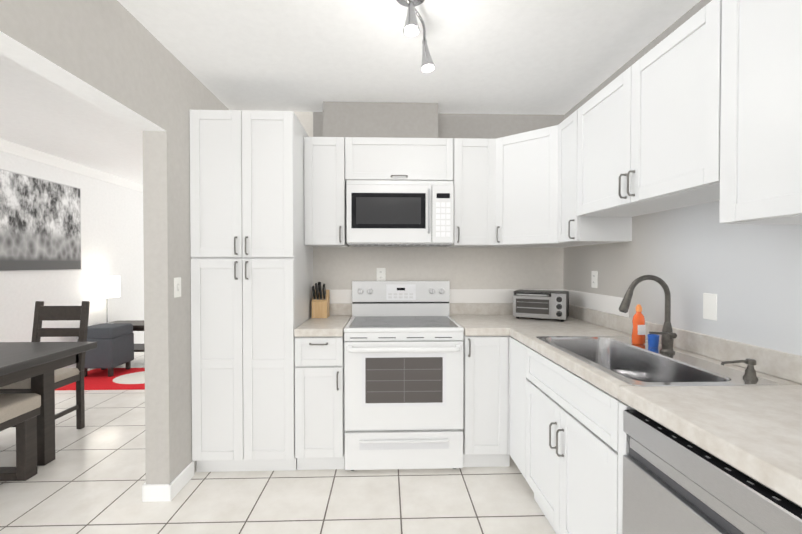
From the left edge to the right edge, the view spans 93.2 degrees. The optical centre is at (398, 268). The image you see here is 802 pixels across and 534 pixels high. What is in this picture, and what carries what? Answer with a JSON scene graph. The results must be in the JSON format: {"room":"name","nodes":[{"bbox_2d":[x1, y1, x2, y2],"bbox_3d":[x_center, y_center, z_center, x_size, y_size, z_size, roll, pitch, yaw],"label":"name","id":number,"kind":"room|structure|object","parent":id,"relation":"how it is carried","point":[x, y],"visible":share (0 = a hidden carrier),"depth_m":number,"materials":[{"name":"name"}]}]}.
{"room":"kitchen","nodes":[
{"label":"kitchen","id":0,"kind":"room"},
{"bbox_2d":[0,151,143,367],"bbox_3d":[-3.921,0.037,2.434,0.100,2.546,8.100,0,1,-2],"label":"wall","id":1,"kind":"structure","parent":0,"point":[112,238],"depth_m":4.84,"materials":[{"name":"white paint"}]},
{"bbox_2d":[0,169,80,271],"bbox_3d":[-3.906,-0.475,3.979,0.023,1.010,1.400,0,1,-2],"label":"painting","id":2,"kind":"object","parent":1,"relation":"attached to","point":[40,224],"visible":0.97,"depth_m":4.10,"materials":[{"name":"grey"}]},
{"bbox_2d":[0,139,142,191],"bbox_3d":[-3.831,-1.188,2.422,0.080,0.095,7.898,0,1,-2],"label":"crown molding","id":3,"kind":"structure","parent":1,"relation":"attached to","point":[26,152],"depth_m":4.34,"materials":[{"name":"white wood"}]},
{"bbox_2d":[0,0,228,483],"bbox_3d":[-1.376,0.036,2.512,0.132,2.546,7.900,0,1,-2],"label":"wall","id":4,"kind":"structure","parent":0,"point":[116,58],"depth_m":2.13,"materials":[{"name":"paint"}]},
{"bbox_2d":[142,461,193,501],"bbox_3d":[-1.431,1.238,4.305,0.160,0.095,4.344,0,1,-2],"label":"baseboard","id":5,"kind":"structure","parent":4,"relation":"attached to","point":[164,492],"depth_m":2.14,"materials":[{"name":"white wood"}]},
{"bbox_2d":[174,277,180,297],"bbox_3d":[-1.294,0.110,2.228,0.014,0.116,0.072,0,1,-2],"label":"switch plate","id":6,"kind":"object","parent":4,"relation":"attached to","point":[177,286],"visible":1,"depth_m":2.22,"materials":[{"name":"white plastic"}]},
{"bbox_2d":[0,352,555,533],"bbox_3d":[-1.257,1.334,2.533,5.430,0.050,8.100,0,1,-2],"label":"floor","id":7,"kind":"structure","parent":0,"point":[90,478],"depth_m":2.19,"materials":[{"name":"tile"}]},
{"bbox_2d":[0,393,40,480],"bbox_3d":[-2.453,1.062,1.718,0.371,0.517,1.450,0,1,-2],"label":"bench","id":8,"kind":"object","parent":7,"relation":"on","point":[20,412],"visible":1,"depth_m":2.34,"materials":[{"name":"brown wood"}]},
{"bbox_2d":[0,301,89,428],"bbox_3d":[-2.773,0.787,2.930,0.412,1.033,0.472,0,1,-2],"label":"dining chair","id":9,"kind":"object","parent":7,"relation":"on","point":[62,376],"visible":0.42,"depth_m":3.09,"materials":[{"name":"brown wood"}]},
{"bbox_2d":[0,342,96,465],"bbox_3d":[-2.719,0.941,1.628,1.013,0.760,2.391,0,1,-2],"label":"dining table","id":10,"kind":"object","parent":7,"relation":"on","point":[38,363],"visible":0.9,"depth_m":2.52,"materials":[{"name":"brown wood"}]},
{"bbox_2d":[55,368,144,389],"bbox_3d":[-3.102,1.276,4.442,1.480,0.014,0.830,0,1,-2],"label":"rug","id":11,"kind":"object","parent":7,"relation":"on","point":[120,379],"visible":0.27,"depth_m":4.30,"materials":[{"name":"red carpet"}]},
{"bbox_2d":[77,323,133,376],"bbox_3d":[-3.547,0.977,4.610,0.400,0.579,0.400,0,1,-2],"label":"ottoman","id":12,"kind":"object","parent":11,"relation":"on","point":[115,346],"visible":0.88,"depth_m":4.44,"materials":[{"name":"grey fabric"}]},
{"bbox_2d":[108,320,144,361],"bbox_3d":[-3.577,1.001,5.089,0.690,0.547,0.440,0,1,-2],"label":"side table","id":13,"kind":"object","parent":7,"relation":"on","point":[138,325],"visible":0.1,"depth_m":5.03,"materials":[{"name":"brown wood"}]},
{"bbox_2d":[93,276,119,323],"bbox_3d":[-3.797,0.415,4.935,0.280,0.627,0.280,0,1,-2],"label":"table lamp","id":14,"kind":"object","parent":13,"relation":"on","point":[106,287],"visible":0.88,"depth_m":4.83,"materials":[{"name":"white fabric"}]},
{"bbox_2d":[190,110,312,471],"bbox_3d":[-0.991,0.155,2.697,0.641,2.304,0.633,0,1,-2],"label":"tall cabinet","id":15,"kind":"object","parent":7,"relation":"on","point":[252,264],"depth_m":2.39,"materials":[{"name":"white wood"}]},
{"bbox_2d":[290,332,344,469],"bbox_3d":[-0.515,0.868,2.721,0.307,0.878,0.633,0,1,-2],"label":"base cabinet","id":16,"kind":"object","parent":7,"relation":"on","point":[317,432],"depth_m":2.41,"materials":[{"name":"white wood"}]},
{"bbox_2d":[294,316,351,335],"bbox_3d":[-0.516,0.402,2.712,0.306,0.051,0.638,0,1,-2],"label":"countertop","id":17,"kind":"structure","parent":16,"relation":"on","point":[332,325],"depth_m":2.49,"materials":[{"name":"beige stone"}]},
{"bbox_2d":[311,282,329,317],"bbox_3d":[-0.599,0.237,2.899,0.115,0.272,0.180,0,1,-2],"label":"knife block","id":18,"kind":"object","parent":17,"relation":"on","point":[320,302],"visible":1,"depth_m":2.86,"materials":[{"name":"brown wood"}]},
{"bbox_2d":[344,281,463,470],"bbox_3d":[0.027,0.704,2.687,0.768,1.206,0.695,0,1,-2],"label":"range","id":19,"kind":"object","parent":7,"relation":"on","point":[403,369],"visible":0.98,"depth_m":2.41,"materials":[{"name":"white metal"}]},
{"bbox_2d":[463,332,505,466],"bbox_3d":[0.570,0.867,2.754,0.313,0.878,0.633,0,1,-2],"label":"base cabinet","id":20,"kind":"object","parent":7,"relation":"on","point":[480,370],"depth_m":2.44,"materials":[{"name":"white wood"}]},
{"bbox_2d":[498,332,629,507],"bbox_3d":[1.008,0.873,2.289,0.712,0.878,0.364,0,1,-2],"label":"base cabinet","id":21,"kind":"object","parent":7,"relation":"on","point":[568,458],"depth_m":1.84,"materials":[{"name":"white wood"}]},
{"bbox_2d":[450,316,601,335],"bbox_3d":[0.881,0.402,2.755,0.936,0.051,0.638,0,1,-2],"label":"countertop","id":22,"kind":"structure","parent":21,"relation":"on","point":[469,323],"depth_m":2.61,"materials":[{"name":"beige stone"}]},
{"bbox_2d":[513,290,568,321],"bbox_3d":[1.059,0.272,2.827,0.370,0.205,0.261,0,1,28],"label":"toaster oven","id":23,"kind":"object","parent":22,"relation":"on","point":[546,304],"visible":1,"depth_m":2.73,"materials":[{"name":"silver metal"}]},
{"bbox_2d":[510,328,801,506],"bbox_3d":[1.070,0.422,1.261,0.650,0.051,2.400,0,1,-2],"label":"countertop","id":24,"kind":"structure","parent":21,"relation":"on","point":[756,429],"depth_m":1.07,"materials":[{"name":"beige stone"}]},
{"bbox_2d":[632,304,645,344],"bbox_3d":[1.222,0.282,1.929,0.066,0.201,0.048,0,1,-2],"label":"soap bottle","id":25,"kind":"object","parent":24,"relation":"on","point":[638,331],"visible":1,"depth_m":1.91,"materials":[{"name":"orange plastic"}]},
{"bbox_2d":[614,275,677,351],"bbox_3d":[1.139,0.207,1.731,0.257,0.358,0.080,0,1,-2],"label":"faucet","id":26,"kind":"object","parent":24,"relation":"on","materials":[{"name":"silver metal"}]},
{"bbox_2d":[647,334,659,347],"bbox_3d":[1.251,0.355,1.861,0.050,0.058,0.050,0,1,-2],"label":"cup","id":27,"kind":"object","parent":24,"relation":"on","point":[653,340],"visible":1,"depth_m":1.84,"materials":[{"name":"blue plastic"}]},
{"bbox_2d":[538,336,785,443],"bbox_3d":[1.034,0.484,1.710,0.518,0.196,0.862,0,1,-2],"label":"sink","id":28,"kind":"object","parent":24,"relation":"in","point":[642,366],"depth_m":1.65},
{"bbox_2d":[721,358,757,380],"bbox_3d":[1.206,0.356,1.345,0.130,0.071,0.042,0,1,-2],"label":"soap dispenser","id":29,"kind":"object","parent":24,"relation":"on","point":[750,373],"depth_m":1.34,"materials":[{"name":"silver metal"}]},
{"bbox_2d":[622,410,801,533],"bbox_3d":[1.061,0.896,0.965,0.630,0.868,0.595,0,1,-2],"label":"dishwasher","id":30,"kind":"object","parent":7,"relation":"on","point":[674,483],"visible":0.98,"depth_m":0.99,"materials":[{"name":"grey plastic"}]},
{"bbox_2d":[0,0,700,184],"bbox_3d":[-1.257,-1.267,2.498,5.430,0.060,8.100,0,1,-2],"label":"ceiling","id":31,"kind":"structure","parent":0,"point":[549,57],"depth_m":2.23,"materials":[{"name":"paint"}]},
{"bbox_2d":[323,102,437,137],"bbox_3d":[-0.135,-1.089,2.927,0.860,0.304,0.195,0,1,-2],"label":"chase","id":32,"kind":"object","parent":31,"relation":"attached to","point":[381,119],"visible":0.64,"depth_m":2.83,"materials":[{"name":"grey paint"}]},
{"bbox_2d":[396,0,434,72],"bbox_3d":[0.024,-1.109,1.633,0.336,0.230,0.598,0,1,-2],"label":"spotlight fixture","id":33,"kind":"object","parent":31,"relation":"attached to","point":[411,28],"visible":1,"depth_m":1.71,"materials":[{"name":"silver metal"}]},
{"bbox_2d":[294,112,563,289],"bbox_3d":[-0.009,0.028,3.092,2.900,2.546,0.104,0,1,-2],"label":"wall","id":34,"kind":"structure","parent":0,"point":[338,268],"depth_m":3.05,"materials":[{"name":"grey paint"}]},
{"bbox_2d":[306,132,348,247],"bbox_3d":[-0.530,-0.552,2.849,0.286,0.767,0.338,0,1,-2],"label":"upper cabinet","id":35,"kind":"object","parent":34,"relation":"attached to","point":[326,208],"depth_m":2.69,"materials":[{"name":"white wood"}]},
{"bbox_2d":[377,268,385,280],"bbox_3d":[-0.141,0.052,3.036,0.072,0.116,0.008,0,1,-2],"label":"outlet","id":36,"kind":"object","parent":34,"relation":"attached to","point":[381,274],"visible":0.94,"depth_m":3.03,"materials":[{"name":"white plastic"}]},
{"bbox_2d":[346,137,453,183],"bbox_3d":[0.001,-0.783,2.862,0.774,0.304,0.338,0,1,-2],"label":"upper cabinet","id":37,"kind":"object","parent":34,"relation":"attached to","point":[367,158],"depth_m":2.70,"materials":[{"name":"white wood"}]},
{"bbox_2d":[346,180,453,246],"bbox_3d":[0.007,-0.396,2.825,0.754,0.454,0.422,0,1,-2],"label":"microwave","id":38,"kind":"object","parent":37,"relation":"attached to","point":[389,213],"visible":1,"depth_m":2.65,"materials":[{"name":"white"}]},
{"bbox_2d":[330,304,512,315],"bbox_3d":[0.331,0.325,3.046,2.019,0.094,0.020,0,1,-2],"label":"backsplash","id":39,"kind":"structure","parent":34,"relation":"attached to","point":[335,309],"depth_m":3.04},
{"bbox_2d":[446,138,485,246],"bbox_3d":[0.568,-0.552,2.866,0.354,0.767,0.372,0,1,-2],"label":"upper cabinet","id":40,"kind":"object","parent":34,"relation":"attached to","point":[469,184],"depth_m":2.72,"materials":[{"name":"white wood"}]},
{"bbox_2d":[486,126,596,247],"bbox_3d":[0.995,-0.550,2.734,0.709,0.767,0.661,0,1,-2],"label":"upper cabinet","id":41,"kind":"object","parent":34,"relation":"attached to","point":[519,167],"depth_m":2.61,"materials":[{"name":"white wood"}]},
{"bbox_2d":[561,0,801,355],"bbox_3d":[1.460,0.059,0.819,0.103,2.546,4.541,0,1,-2],"label":"wall","id":42,"kind":"structure","parent":0,"point":[750,275],"depth_m":1.72,"materials":[{"name":"grey paint"}]},
{"bbox_2d":[554,106,633,243],"bbox_3d":[1.177,-0.545,2.323,0.370,0.767,0.356,0,1,-2],"label":"upper cabinet","id":43,"kind":"object","parent":42,"relation":"attached to","point":[570,227],"depth_m":2.24,"materials":[{"name":"white wood"}]},
{"bbox_2d":[591,271,597,287],"bbox_3d":[1.351,0.075,2.618,0.008,0.116,0.072,0,1,-2],"label":"outlet","id":44,"kind":"object","parent":42,"relation":"attached to","point":[594,275],"visible":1,"depth_m":2.61,"materials":[{"name":"white plastic"}]},
{"bbox_2d":[582,0,721,215],"bbox_3d":[1.215,-0.608,1.733,0.331,0.625,0.944,0,1,-2],"label":"upper cabinet","id":45,"kind":"object","parent":42,"relation":"attached to","point":[702,104],"depth_m":1.56,"materials":[{"name":"white wood"}]},
{"bbox_2d":[569,304,801,383],"bbox_3d":[1.376,0.345,1.569,0.020,0.094,2.998,0,1,-2],"label":"backsplash","id":46,"kind":"structure","parent":42,"relation":"attached to","point":[772,362],"depth_m":1.58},
{"bbox_2d":[703,293,716,320],"bbox_3d":[1.380,0.168,1.682,0.007,0.116,0.072,0,1,-2],"label":"electrical outlet plate","id":47,"kind":"object","parent":42,"relation":"attached to","point":[709,306],"visible":1,"depth_m":1.68,"materials":[{"name":"white plastic"}]},
{"bbox_2d":[694,0,801,224],"bbox_3d":[1.234,-0.528,1.097,0.331,0.767,0.450,0,1,-2],"label":"upper cabinet","id":48,"kind":"object","parent":42,"relation":"attached to","point":[758,39],"depth_m":1.14,"materials":[{"name":"white wood"}]},
{"bbox_2d":[798,0,801,219],"bbox_3d":[1.244,-0.524,0.792,0.331,0.767,0.399,0,1,-2],"label":"upper cabinet","id":49,"kind":"object","parent":42,"relation":"attached to","point":[799,1],"depth_m":1.02,"materials":[{"name":"white wood"}]}
]}

